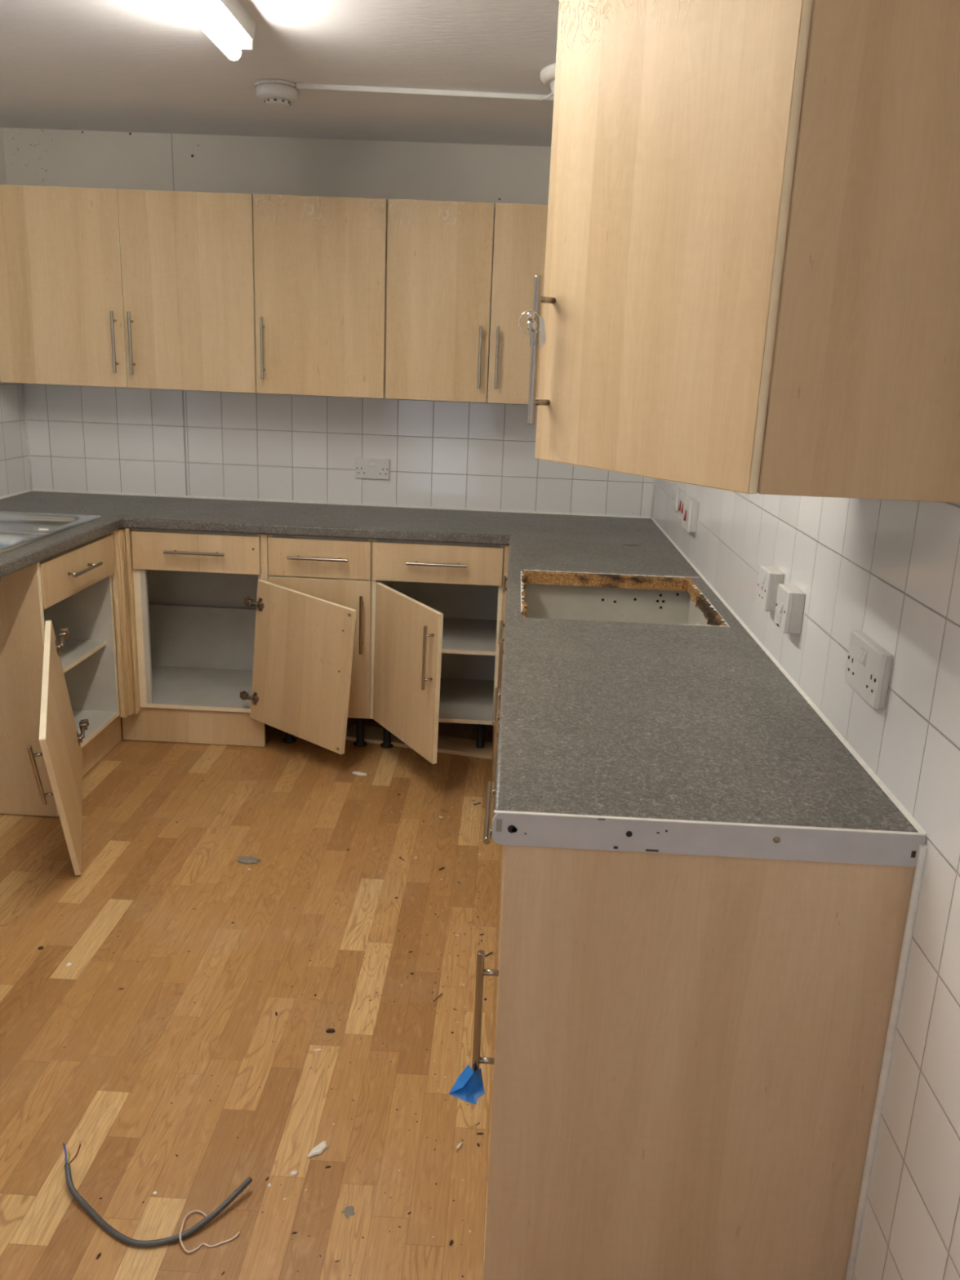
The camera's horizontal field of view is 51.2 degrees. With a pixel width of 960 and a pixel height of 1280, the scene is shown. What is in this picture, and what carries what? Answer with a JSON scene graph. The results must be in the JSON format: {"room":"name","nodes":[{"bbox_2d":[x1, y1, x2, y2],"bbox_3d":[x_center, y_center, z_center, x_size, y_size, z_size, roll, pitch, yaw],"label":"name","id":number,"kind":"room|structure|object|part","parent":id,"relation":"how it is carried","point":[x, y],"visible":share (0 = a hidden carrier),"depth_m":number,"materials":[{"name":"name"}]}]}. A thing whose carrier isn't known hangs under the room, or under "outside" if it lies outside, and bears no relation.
{"room":"damaged room","nodes":[
{"label":"damaged room","id":0,"kind":"room"},
{"bbox_2d":[0,126,30,496],"bbox_3d":[-2.074,-0.097,1.352,0.050,2.340,6.050,3,15,2],"label":"wall","id":1,"kind":"structure","parent":0,"point":[14,461],"depth_m":4.14,"materials":[{"name":"white tile"}]},
{"bbox_2d":[0,488,31,499],"bbox_3d":[-1.989,-0.306,3.082,0.008,0.008,2.600,3,15,2],"label":"trim","id":2,"kind":"structure","parent":1,"relation":"attached to","point":[28,490],"depth_m":4.19,"materials":[{"name":"white plastic"}]},
{"bbox_2d":[0,717,502,1279],"bbox_3d":[-0.757,1.113,1.659,2.780,0.050,6.100,3,15,2],"label":"floor","id":3,"kind":"structure","parent":0,"point":[149,1038],"depth_m":2.39,"materials":[{"name":"brown wood"}]},
{"bbox_2d":[0,533,122,875],"bbox_3d":[-1.543,0.153,3.284,0.852,0.866,1.305,3,15,2],"label":"base cabinet","id":4,"kind":"object","parent":3,"relation":"on","point":[59,686],"depth_m":3.27,"materials":[{"name":"beige wood"}]},
{"bbox_3d":[-1.682,0.158,3.243,0.577,0.865,0.018,3,15,2],"label":"panel","id":5,"kind":"part","parent":4,"relation":"part of","materials":[{"name":"brown wood"}]},
{"bbox_3d":[-1.197,0.370,2.738,0.039,0.228,0.012,-7,41,-16],"label":"handle","id":6,"kind":"part","parent":4,"relation":"part of","materials":[{"name":"metal"}]},
{"bbox_3d":[-1.244,0.321,2.989,0.018,0.568,0.515,-7,41,-16],"label":"door","id":7,"kind":"part","parent":4,"relation":"part of","materials":[{"name":"brown wood"}]},
{"bbox_3d":[-1.391,-0.245,3.432,0.050,0.146,0.575,3,15,2],"label":"drawer","id":8,"kind":"part","parent":4,"relation":"part of","materials":[{"name":"brown wood"}]},
{"bbox_2d":[55,638,106,673],"bbox_3d":[-1.686,0.071,3.532,0.519,0.016,0.547,3,15,2],"label":"shelf","id":9,"kind":"object","parent":4,"relation":"attached to","point":[74,651],"depth_m":3.67,"materials":[{"name":"white laminate"}]},
{"bbox_3d":[-1.347,-0.240,3.405,0.039,0.012,0.228,3,15,2],"label":"handle","id":10,"kind":"part","parent":4,"relation":"part of","materials":[{"name":"metal"}]},
{"bbox_3d":[-1.457,0.421,3.677,0.016,0.145,0.683,3,15,2],"label":"plinth","id":11,"kind":"part","parent":4,"relation":"part of","materials":[{"name":"beige wood"}]},
{"bbox_2d":[62,1139,252,1247],"bbox_3d":[-0.630,1.018,1.833,0.385,0.048,0.166,5,16,8],"label":"power cable","id":12,"kind":"object","parent":3,"relation":"on","point":[100,1221],"visible":1,"depth_m":1.80,"materials":[{"name":"grey plastic"}]},
{"bbox_2d":[179,1209,239,1253],"bbox_3d":[-0.495,1.056,1.780,0.108,0.014,0.079,10,17,27],"label":"thread","id":13,"kind":"object","parent":3,"relation":"on","point":[194,1211],"visible":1,"depth_m":1.77},
{"bbox_2d":[108,528,356,754],"bbox_3d":[-1.166,-0.037,4.024,1.468,0.866,0.803,3,15,2],"label":"base cabinet","id":14,"kind":"object","parent":3,"relation":"on","point":[212,634],"depth_m":3.90,"materials":[{"name":"beige wood"}]},
{"bbox_2d":[110,528,140,718],"bbox_3d":[-1.356,-0.059,3.835,0.054,0.737,0.089,3,15,2],"label":"filler panel","id":15,"kind":"object","parent":14,"relation":"attached to","point":[122,578],"visible":0.99,"depth_m":3.83,"materials":[{"name":"brown wood"}]},
{"bbox_3d":[-1.327,-0.013,3.905,0.074,0.544,0.018,3,15,2],"label":"blanking panel","id":16,"kind":"part","parent":14,"relation":"part of","materials":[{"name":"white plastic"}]},
{"bbox_3d":[-1.357,-0.018,4.415,1.027,0.278,0.015,3,15,2],"label":"service panel","id":17,"kind":"part","parent":14,"relation":"part of","materials":[{"name":"white wood"}]},
{"bbox_3d":[-1.146,0.343,4.007,0.575,0.145,0.016,3,15,2],"label":"plinth","id":18,"kind":"part","parent":14,"relation":"part of","materials":[{"name":"beige wood"}]},
{"bbox_3d":[-1.071,-0.327,3.761,0.228,0.012,0.039,3,15,2],"label":"handle","id":19,"kind":"part","parent":14,"relation":"part of","materials":[{"name":"metal"}]},
{"bbox_3d":[-1.067,-0.381,3.974,0.487,0.146,0.400,3,15,2],"label":"drawer","id":20,"kind":"part","parent":14,"relation":"part of","materials":[{"name":"brown wood"}]},
{"bbox_3d":[-0.815,-0.122,4.107,0.024,0.719,0.531,3,15,2],"label":"filler panel","id":21,"kind":"part","parent":14,"relation":"part of","materials":[{"name":"beige wood"}]},
{"bbox_3d":[-0.673,0.100,3.763,0.462,0.565,0.018,17,21,28],"label":"door","id":22,"kind":"part","parent":14,"relation":"part of","materials":[{"name":"brown wood"}]},
{"bbox_3d":[-0.474,0.036,3.656,0.012,0.228,0.039,17,21,28],"label":"handle","id":23,"kind":"part","parent":14,"relation":"part of","materials":[{"name":"metal"}]},
{"bbox_2d":[237,856,260,864],"bbox_3d":[-0.719,0.682,3.106,0.076,0.011,0.041,3,15,2],"label":"shard","id":24,"kind":"object","parent":3,"relation":"on","point":[243,860],"visible":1,"depth_m":3.10},
{"bbox_2d":[5,760,494,1277],"bbox_3d":[-0.641,0.785,2.760,1.363,0.003,2.401,3,15,2],"label":"crumbs","id":25,"kind":"object","parent":3,"relation":"on","point":[451,1242],"visible":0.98,"depth_m":2.35,"materials":[{"name":"white paint"}]},
{"bbox_2d":[282,732,296,742],"bbox_3d":[-0.776,0.341,4.073,0.060,0.150,0.060,3,15,2],"label":"cabinet leg","id":26,"kind":"object","parent":3,"relation":"on","point":[289,738],"visible":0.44,"depth_m":4.07,"materials":[{"name":"black plastic"}]},
{"bbox_2d":[290,1170,298,1176],"bbox_3d":[-0.358,1.027,1.927,0.015,0.004,0.011,3,15,2],"label":"flake","id":27,"kind":"object","parent":3,"relation":"on","point":[293,1173],"visible":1,"depth_m":1.93,"materials":[{"name":"white paint"}]},
{"bbox_2d":[307,1140,328,1158],"bbox_3d":[-0.321,1.011,1.986,0.021,0.006,0.054,11,18,29],"label":"flake","id":28,"kind":"object","parent":3,"relation":"on","point":[319,1148],"visible":1,"depth_m":1.98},
{"bbox_2d":[325,1028,334,1032],"bbox_3d":[-0.349,0.912,2.339,0.022,0.005,0.012,3,15,2],"label":"chip","id":29,"kind":"object","parent":3,"relation":"on","point":[329,1030],"visible":1,"depth_m":2.34,"materials":[{"name":"brown wood"}]},
{"bbox_2d":[341,1205,355,1218],"bbox_3d":[-0.241,1.055,1.847,0.025,0.002,0.026,17,21,42],"label":"shard","id":30,"kind":"object","parent":3,"relation":"on","point":[348,1211],"visible":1,"depth_m":1.85},
{"bbox_2d":[351,771,367,775],"bbox_3d":[-0.456,0.506,3.789,0.062,0.006,0.023,6,16,13],"label":"flake","id":31,"kind":"object","parent":3,"relation":"on","point":[357,773],"visible":1,"depth_m":3.79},
{"bbox_2d":[353,718,367,746],"bbox_3d":[-0.486,0.355,4.065,0.060,0.150,0.060,3,15,2],"label":"cabinet leg","id":32,"kind":"object","parent":3,"relation":"on","point":[359,742],"visible":0.56,"depth_m":4.06,"materials":[{"name":"black plastic"}]},
{"bbox_2d":[380,727,393,748],"bbox_3d":[-0.376,0.360,4.062,0.060,0.150,0.060,3,15,2],"label":"cabinet leg","id":33,"kind":"object","parent":3,"relation":"on","point":[386,744],"visible":0.55,"depth_m":4.06,"materials":[{"name":"black plastic"}]},
{"bbox_2d":[345,724,497,759],"bbox_3d":[-0.234,0.355,4.103,0.660,0.150,0.145,6,16,14],"label":"plinth","id":34,"kind":"object","parent":3,"relation":"on","point":[446,744],"depth_m":4.08,"materials":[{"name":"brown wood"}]},
{"bbox_3d":[0.003,0.378,4.052,0.060,0.150,0.060,3,15,2],"label":"cabinet leg","id":35,"kind":"part","parent":34,"relation":"part of","materials":[{"name":"black plastic"}]},
{"bbox_2d":[456,1142,462,1150],"bbox_3d":[-0.042,1.016,2.011,0.007,0.004,0.022,12,18,31],"label":"flake","id":36,"kind":"object","parent":3,"relation":"on","point":[460,1144],"visible":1,"depth_m":2.01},
{"bbox_2d":[491,687,505,1010],"bbox_3d":[0.316,0.429,2.283,0.596,0.719,0.578,3,15,2],"label":"base cabinet","id":37,"kind":"object","parent":3,"relation":"on","point":[495,717],"visible":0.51,"depth_m":2.37,"materials":[{"name":"beige wood"}]},
{"bbox_3d":[0.049,0.315,2.529,0.039,0.228,0.012,3,15,2],"label":"handle","id":38,"kind":"part","parent":37,"relation":"part of","materials":[{"name":"metal"}]},
{"bbox_3d":[0.049,0.146,2.216,0.039,0.012,0.228,3,15,2],"label":"handle","id":39,"kind":"part","parent":37,"relation":"part of","materials":[{"name":"metal"}]},
{"bbox_3d":[0.064,0.493,2.311,0.018,0.546,0.575,3,15,2],"label":"door","id":40,"kind":"part","parent":37,"relation":"part of","materials":[{"name":"brown wood"}]},
{"bbox_2d":[497,575,507,708],"bbox_3d":[0.365,0.091,3.513,0.596,0.719,0.597,3,15,2],"label":"base cabinet","id":41,"kind":"object","parent":3,"relation":"on","point":[504,579],"visible":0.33,"depth_m":3.25,"materials":[{"name":"beige wood"}]},
{"bbox_3d":[0.078,0.116,3.255,0.039,0.228,0.012,3,15,2],"label":"handle","id":42,"kind":"part","parent":41,"relation":"part of","materials":[{"name":"metal"}]},
{"bbox_3d":[0.098,-0.192,3.446,0.039,0.012,0.228,3,15,2],"label":"handle","id":43,"kind":"part","parent":41,"relation":"part of","materials":[{"name":"metal"}]},
{"bbox_2d":[495,583,711,892],"bbox_3d":[0.341,0.261,2.894,0.596,0.719,0.684,3,15,2],"label":"base cabinet","id":44,"kind":"object","parent":3,"relation":"on","point":[544,601],"visible":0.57,"depth_m":3.13,"materials":[{"name":"white wood"}]},
{"bbox_3d":[0.073,-0.022,2.826,0.039,0.012,0.228,3,15,2],"label":"handle","id":45,"kind":"part","parent":44,"relation":"part of","materials":[{"name":"metal"}]},
{"bbox_2d":[471,780,915,1279],"bbox_3d":[0.299,0.648,1.773,0.610,0.869,0.517,3,15,2],"label":"base cabinet","id":46,"kind":"object","parent":3,"relation":"on","point":[689,1049],"visible":0.77,"depth_m":1.50,"materials":[{"name":"beige wood"}]},
{"bbox_2d":[0,490,926,866],"bbox_3d":[-0.663,-0.167,2.864,2.678,0.049,2.990,3,15,2],"label":"countertop","id":47,"kind":"structure","parent":46,"relation":"on","point":[623,736],"depth_m":1.87,"materials":[{"name":"grey laminate"}]},
{"bbox_2d":[0,511,101,581],"bbox_3d":[-1.683,-0.287,3.278,0.500,0.120,1.002,3,15,2],"label":"sink","id":48,"kind":"object","parent":47,"relation":"in","point":[17,529],"visible":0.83,"depth_m":3.60,"materials":[{"name":"silver metal"}]},
{"bbox_2d":[38,528,48,530],"bbox_3d":[-1.477,-0.374,3.387,0.032,0.005,0.013,3,15,2],"label":"flake","id":49,"kind":"object","parent":48,"relation":"on","point":[41,529],"visible":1,"depth_m":3.38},
{"bbox_2d":[645,848,658,852],"bbox_3d":[0.241,0.295,1.405,0.018,0.003,0.001,3,15,2],"label":"hole","id":50,"kind":"object","parent":47,"relation":"attached to","point":[646,850],"depth_m":1.40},
{"bbox_2d":[911,850,915,857],"bbox_3d":[0.603,0.298,1.391,0.006,0.010,0.001,3,15,2],"label":"hole","id":51,"kind":"object","parent":47,"relation":"attached to","point":[913,852],"depth_m":1.39,"materials":[{"name":"brown"}]},
{"bbox_2d":[448,1064,484,1104],"bbox_3d":[-0.016,0.690,1.561,0.052,0.041,0.043,9,17,24],"label":"scrap","id":52,"kind":"object","parent":46,"relation":"attached to","point":[468,1086],"visible":1,"depth_m":1.56,"materials":[{"name":"blue plastic"}]},
{"bbox_3d":[0.011,0.584,1.551,0.039,0.228,0.012,3,15,2],"label":"handle","id":53,"kind":"part","parent":46,"relation":"part of","materials":[{"name":"metal"}]},
{"bbox_3d":[0.029,0.290,1.695,0.039,0.012,0.228,3,15,2],"label":"handle","id":54,"kind":"part","parent":46,"relation":"part of","materials":[{"name":"metal"}]},
{"bbox_2d":[0,0,559,146],"bbox_3d":[-0.663,-1.188,1.022,2.780,0.050,6.100,3,15,2],"label":"ceiling","id":55,"kind":"structure","parent":0,"point":[146,66],"depth_m":2.97,"materials":[{"name":"white paint"}]},
{"bbox_2d":[173,0,255,61],"bbox_3d":[-0.651,-1.347,1.860,0.084,0.091,1.528,3,15,2],"label":"fluorescent light","id":56,"kind":"object","parent":55,"relation":"attached to","point":[227,23],"visible":1,"depth_m":2.43,"materials":[{"name":"white plastic"}]},
{"bbox_2d":[254,78,300,107],"bbox_3d":[-0.640,-1.724,3.167,0.140,0.060,0.140,3,15,2],"label":"smoke detector","id":57,"kind":"object","parent":55,"relation":"attached to","point":[277,93],"visible":0.99,"depth_m":3.12,"materials":[{"name":"white plastic"}]},
{"bbox_2d":[296,82,554,102],"bbox_3d":[-0.058,-1.720,3.155,1.036,0.016,0.025,2,15,-2],"label":"conduit","id":58,"kind":"object","parent":55,"relation":"attached to","point":[303,86],"visible":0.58,"depth_m":3.14,"materials":[{"name":"white plastic"}]},
{"bbox_2d":[539,92,552,100],"bbox_3d":[0.211,-1.684,3.094,0.016,0.020,0.147,-3,16,-20],"label":"loose cable","id":59,"kind":"object","parent":58,"relation":"attached to","point":[550,94],"visible":0.62,"depth_m":3.09,"materials":[{"name":"white plastic"}]},
{"bbox_2d":[540,62,555,97],"bbox_3d":[0.324,-1.609,2.922,0.300,0.075,0.300,3,15,2],"label":"ceiling vent","id":60,"kind":"object","parent":55,"relation":"in","point":[547,73],"visible":0.12,"depth_m":2.88,"materials":[{"name":"white plastic"}]},
{"bbox_2d":[2,127,653,516],"bbox_3d":[-0.594,-0.839,4.254,2.780,2.340,0.051,3,15,2],"label":"wall","id":61,"kind":"structure","parent":0,"point":[448,454],"depth_m":4.21,"materials":[{"name":"white tile"}]},
{"bbox_2d":[0,184,257,392],"bbox_3d":[-1.350,-1.361,3.928,1.002,0.715,0.354,3,15,2],"label":"upper cabinet","id":62,"kind":"object","parent":61,"relation":"attached to","point":[101,287],"visible":0.98,"depth_m":3.79,"materials":[{"name":"brown wood"}]},
{"bbox_3d":[-1.606,-1.339,3.811,0.497,0.713,0.018,3,15,2],"label":"door","id":63,"kind":"part","parent":62,"relation":"part of","materials":[{"name":"brown wood"}]},
{"bbox_3d":[-1.397,-1.139,3.828,0.012,0.228,0.039,3,15,2],"label":"handle","id":64,"kind":"part","parent":62,"relation":"part of","materials":[{"name":"metal"}]},
{"bbox_3d":[-1.332,-1.135,3.826,0.012,0.228,0.039,3,15,2],"label":"handle","id":65,"kind":"part","parent":62,"relation":"part of","materials":[{"name":"metal"}]},
{"bbox_3d":[-1.105,-1.314,3.798,0.499,0.713,0.018,3,15,2],"label":"door","id":66,"kind":"part","parent":62,"relation":"part of","materials":[{"name":"brown wood"}]},
{"bbox_2d":[253,194,387,398],"bbox_3d":[-0.599,-1.325,3.909,0.496,0.715,0.354,3,15,2],"label":"upper cabinet","id":67,"kind":"object","parent":61,"relation":"attached to","point":[321,262],"visible":0.94,"depth_m":3.77,"materials":[{"name":"brown wood"}]},
{"bbox_3d":[-0.828,-1.111,3.813,0.012,0.228,0.039,3,15,2],"label":"handle","id":68,"kind":"part","parent":67,"relation":"part of","materials":[{"name":"metal"}]},
{"bbox_2d":[22,383,655,518],"bbox_3d":[-0.596,-0.803,4.237,2.686,0.460,0.010,3,15,2],"label":"trim","id":69,"kind":"structure","parent":61,"relation":"attached to","point":[23,384],"depth_m":4.25,"materials":[{"name":"white plastic"}]},
{"bbox_2d":[31,488,650,518],"bbox_3d":[-0.605,-0.585,4.295,2.680,0.008,0.008,3,15,2],"label":"trim","id":70,"kind":"structure","parent":61,"relation":"attached to","point":[34,490],"depth_m":4.29,"materials":[{"name":"white plastic"}]},
{"bbox_2d":[355,457,390,479],"bbox_3d":[-0.457,-0.727,4.245,0.146,0.086,0.018,3,15,2],"label":"wall socket","id":71,"kind":"object","parent":61,"relation":"attached to","point":[365,468],"visible":1,"depth_m":4.24,"materials":[{"name":"white plastic"}]},
{"bbox_2d":[385,199,548,404],"bbox_3d":[0.046,-1.294,3.892,0.789,0.715,0.354,3,15,2],"label":"upper cabinet","id":72,"kind":"object","parent":61,"relation":"attached to","point":[460,275],"visible":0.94,"depth_m":3.75,"materials":[{"name":"brown wood"}]},
{"bbox_3d":[-0.156,-1.269,3.773,0.391,0.713,0.018,3,15,2],"label":"door","id":73,"kind":"part","parent":72,"relation":"part of","materials":[{"name":"brown wood"}]},
{"bbox_3d":[0.000,-1.071,3.791,0.012,0.228,0.039,3,15,2],"label":"handle","id":74,"kind":"part","parent":72,"relation":"part of","materials":[{"name":"metal"}]},
{"bbox_3d":[0.065,-1.068,3.789,0.012,0.228,0.039,3,15,2],"label":"handle","id":75,"kind":"part","parent":72,"relation":"part of","materials":[{"name":"metal"}]},
{"bbox_3d":[0.238,-1.250,3.762,0.391,0.713,0.018,3,15,2],"label":"door","id":76,"kind":"part","parent":72,"relation":"part of","materials":[{"name":"brown wood"}]},
{"bbox_2d":[652,479,959,1279],"bbox_3d":[0.652,0.035,1.280,0.050,2.340,6.050,3,15,2],"label":"wall","id":77,"kind":"structure","parent":0,"point":[886,571],"depth_m":1.47,"materials":[{"name":"white tile"}]},
{"bbox_2d":[671,484,679,511],"bbox_3d":[0.708,-0.515,3.631,0.016,0.086,0.086,3,15,2],"label":"wall switch","id":78,"kind":"object","parent":77,"relation":"attached to","point":[676,489],"visible":1,"depth_m":3.60,"materials":[{"name":"white plastic"}]},
{"bbox_2d":[677,490,688,519],"bbox_3d":[0.701,-0.465,3.466,0.016,0.086,0.146,3,15,2],"label":"wall switch","id":79,"kind":"object","parent":77,"relation":"attached to","point":[682,495],"visible":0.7,"depth_m":3.48,"materials":[{"name":"white plastic"}]},
{"bbox_2d":[681,496,699,532],"bbox_3d":[0.684,-0.411,3.268,0.034,0.100,0.125,3,15,2],"label":"wall switch","id":80,"kind":"object","parent":77,"relation":"attached to","point":[691,506],"visible":1,"depth_m":3.22,"materials":[{"name":"white plastic"}]},
{"bbox_2d":[527,0,959,502],"bbox_3d":[0.372,-0.599,1.440,0.575,0.718,0.472,3,15,2],"label":"upper cabinet","id":81,"kind":"object","parent":77,"relation":"attached to","point":[752,283],"visible":1,"depth_m":1.28,"materials":[{"name":"beige wood"}]},
{"bbox_2d":[518,310,546,347],"bbox_3d":[0.082,-0.490,1.579,0.046,0.056,0.013,6,16,13],"label":"keys","id":82,"kind":"object","parent":81,"relation":"hanging from","point":[532,325],"visible":1,"depth_m":1.58,"materials":[{"name":"metal"}]},
{"bbox_3d":[0.099,-0.462,1.603,0.039,0.228,0.012,-8,18,-33],"label":"handle","id":83,"kind":"part","parent":81,"relation":"part of","materials":[{"name":"metal"}]},
{"bbox_3d":[0.242,-0.594,1.405,0.018,0.717,0.471,-8,18,-33],"label":"door","id":84,"kind":"part","parent":81,"relation":"part of","materials":[{"name":"brown wood"}]},
{"bbox_3d":[0.515,-0.532,1.218,0.271,0.717,0.017,3,15,2],"label":"panel","id":85,"kind":"part","parent":81,"relation":"part of","materials":[{"name":"brown wood"}]},
{"bbox_2d":[755,565,784,611],"bbox_3d":[0.639,-0.115,2.215,0.040,0.086,0.086,3,15,2],"label":"wall socket","id":86,"kind":"object","parent":77,"relation":"attached to","point":[769,578],"visible":0.98,"depth_m":2.18,"materials":[{"name":"white plastic"}]},
{"bbox_2d":[651,517,926,835],"bbox_3d":[0.673,-0.126,2.826,0.005,0.006,2.985,3,15,2],"label":"trim","id":87,"kind":"structure","parent":77,"relation":"attached to","point":[863,763],"depth_m":1.87,"materials":[{"name":"white plastic"}]},
{"bbox_2d":[773,583,805,633],"bbox_3d":[0.632,-0.064,2.055,0.040,0.086,0.086,3,15,2],"label":"wall switch","id":88,"kind":"object","parent":77,"relation":"attached to","point":[790,599],"visible":1,"depth_m":2.02,"materials":[{"name":"white plastic"}]},
{"bbox_2d":[844,630,893,709],"bbox_3d":[0.623,0.046,1.617,0.024,0.090,0.146,3,15,2],"label":"wall socket","id":89,"kind":"object","parent":77,"relation":"attached to","point":[868,665],"visible":1,"depth_m":1.59,"materials":[{"name":"white plastic"}]},
{"bbox_3d":[0.617,0.027,1.611,0.001,0.026,0.030,3,15,2],"label":"rocker frame","id":90,"kind":"part","parent":89,"relation":"part of","materials":[{"name":"white plastic"}]},
{"bbox_2d":[844,844,927,1279],"bbox_3d":[0.597,0.717,1.505,0.013,0.898,0.014,3,15,2],"label":"trim","id":91,"kind":"structure","parent":77,"relation":"attached to","point":[918,873],"depth_m":1.47,"materials":[{"name":"white plastic"}]},
{"bbox_3d":[-0.762,0.248,4.410,0.060,0.150,0.060,3,15,2],"label":"cabinet leg","id":92,"kind":"object","parent":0,"visible":0},
{"bbox_2d":[267,534,372,718],"bbox_3d":[-0.607,-0.109,4.091,0.394,0.719,0.594,3,15,2],"label":"base cabinet","id":93,"kind":"object","parent":92,"relation":"on","point":[338,571],"visible":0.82,"depth_m":3.79,"materials":[{"name":"beige wood"}]},
{"bbox_3d":[-0.606,-0.305,3.749,0.228,0.012,0.039,3,15,2],"label":"handle","id":94,"kind":"part","parent":93,"relation":"part of","materials":[{"name":"metal"}]},
{"bbox_3d":[-0.598,-0.359,3.962,0.388,0.146,0.400,3,15,2],"label":"drawer","id":95,"kind":"part","parent":93,"relation":"part of","materials":[{"name":"brown wood"}]},
{"bbox_3d":[-0.452,-0.060,3.810,0.012,0.228,0.039,3,15,2],"label":"handle","id":96,"kind":"part","parent":93,"relation":"part of","materials":[{"name":"metal"}]},
{"bbox_3d":[-0.363,0.267,4.400,0.060,0.150,0.060,3,15,2],"label":"cabinet leg","id":97,"kind":"object","parent":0,"visible":0},
{"bbox_2d":[370,539,509,764],"bbox_3d":[-0.159,-0.035,3.892,0.515,0.719,0.983,3,15,2],"label":"base cabinet","id":98,"kind":"object","parent":97,"relation":"on","point":[437,606],"depth_m":3.76,"materials":[{"name":"beige wood"}]},
{"bbox_3d":[-0.272,0.110,3.645,0.018,0.545,0.490,-7,19,-31],"label":"door","id":99,"kind":"part","parent":98,"relation":"part of","materials":[{"name":"brown wood"}]},
{"bbox_3d":[-0.179,0.061,3.425,0.039,0.228,0.012,-7,19,-31],"label":"handle","id":100,"kind":"part","parent":98,"relation":"part of","materials":[{"name":"metal"}]},
{"bbox_3d":[-0.161,-0.283,3.737,0.228,0.012,0.039,3,15,2],"label":"handle","id":101,"kind":"part","parent":98,"relation":"part of","materials":[{"name":"metal"}]},
{"bbox_3d":[-0.152,-0.337,3.950,0.491,0.146,0.400,3,15,2],"label":"drawer","id":102,"kind":"part","parent":98,"relation":"part of","materials":[{"name":"brown wood"}]},
{"bbox_2d":[441,617,497,655],"bbox_3d":[-0.162,-0.024,4.135,0.463,0.016,0.494,3,15,2],"label":"shelf","id":103,"kind":"object","parent":98,"relation":"attached to","point":[468,636],"depth_m":4.09,"materials":[{"name":"white laminate"}]},
{"bbox_3d":[0.097,-0.078,4.082,0.017,0.719,0.533,3,15,2],"label":"corner filler","id":104,"kind":"part","parent":98,"relation":"part of","materials":[{"name":"beige wood"}]}
]}

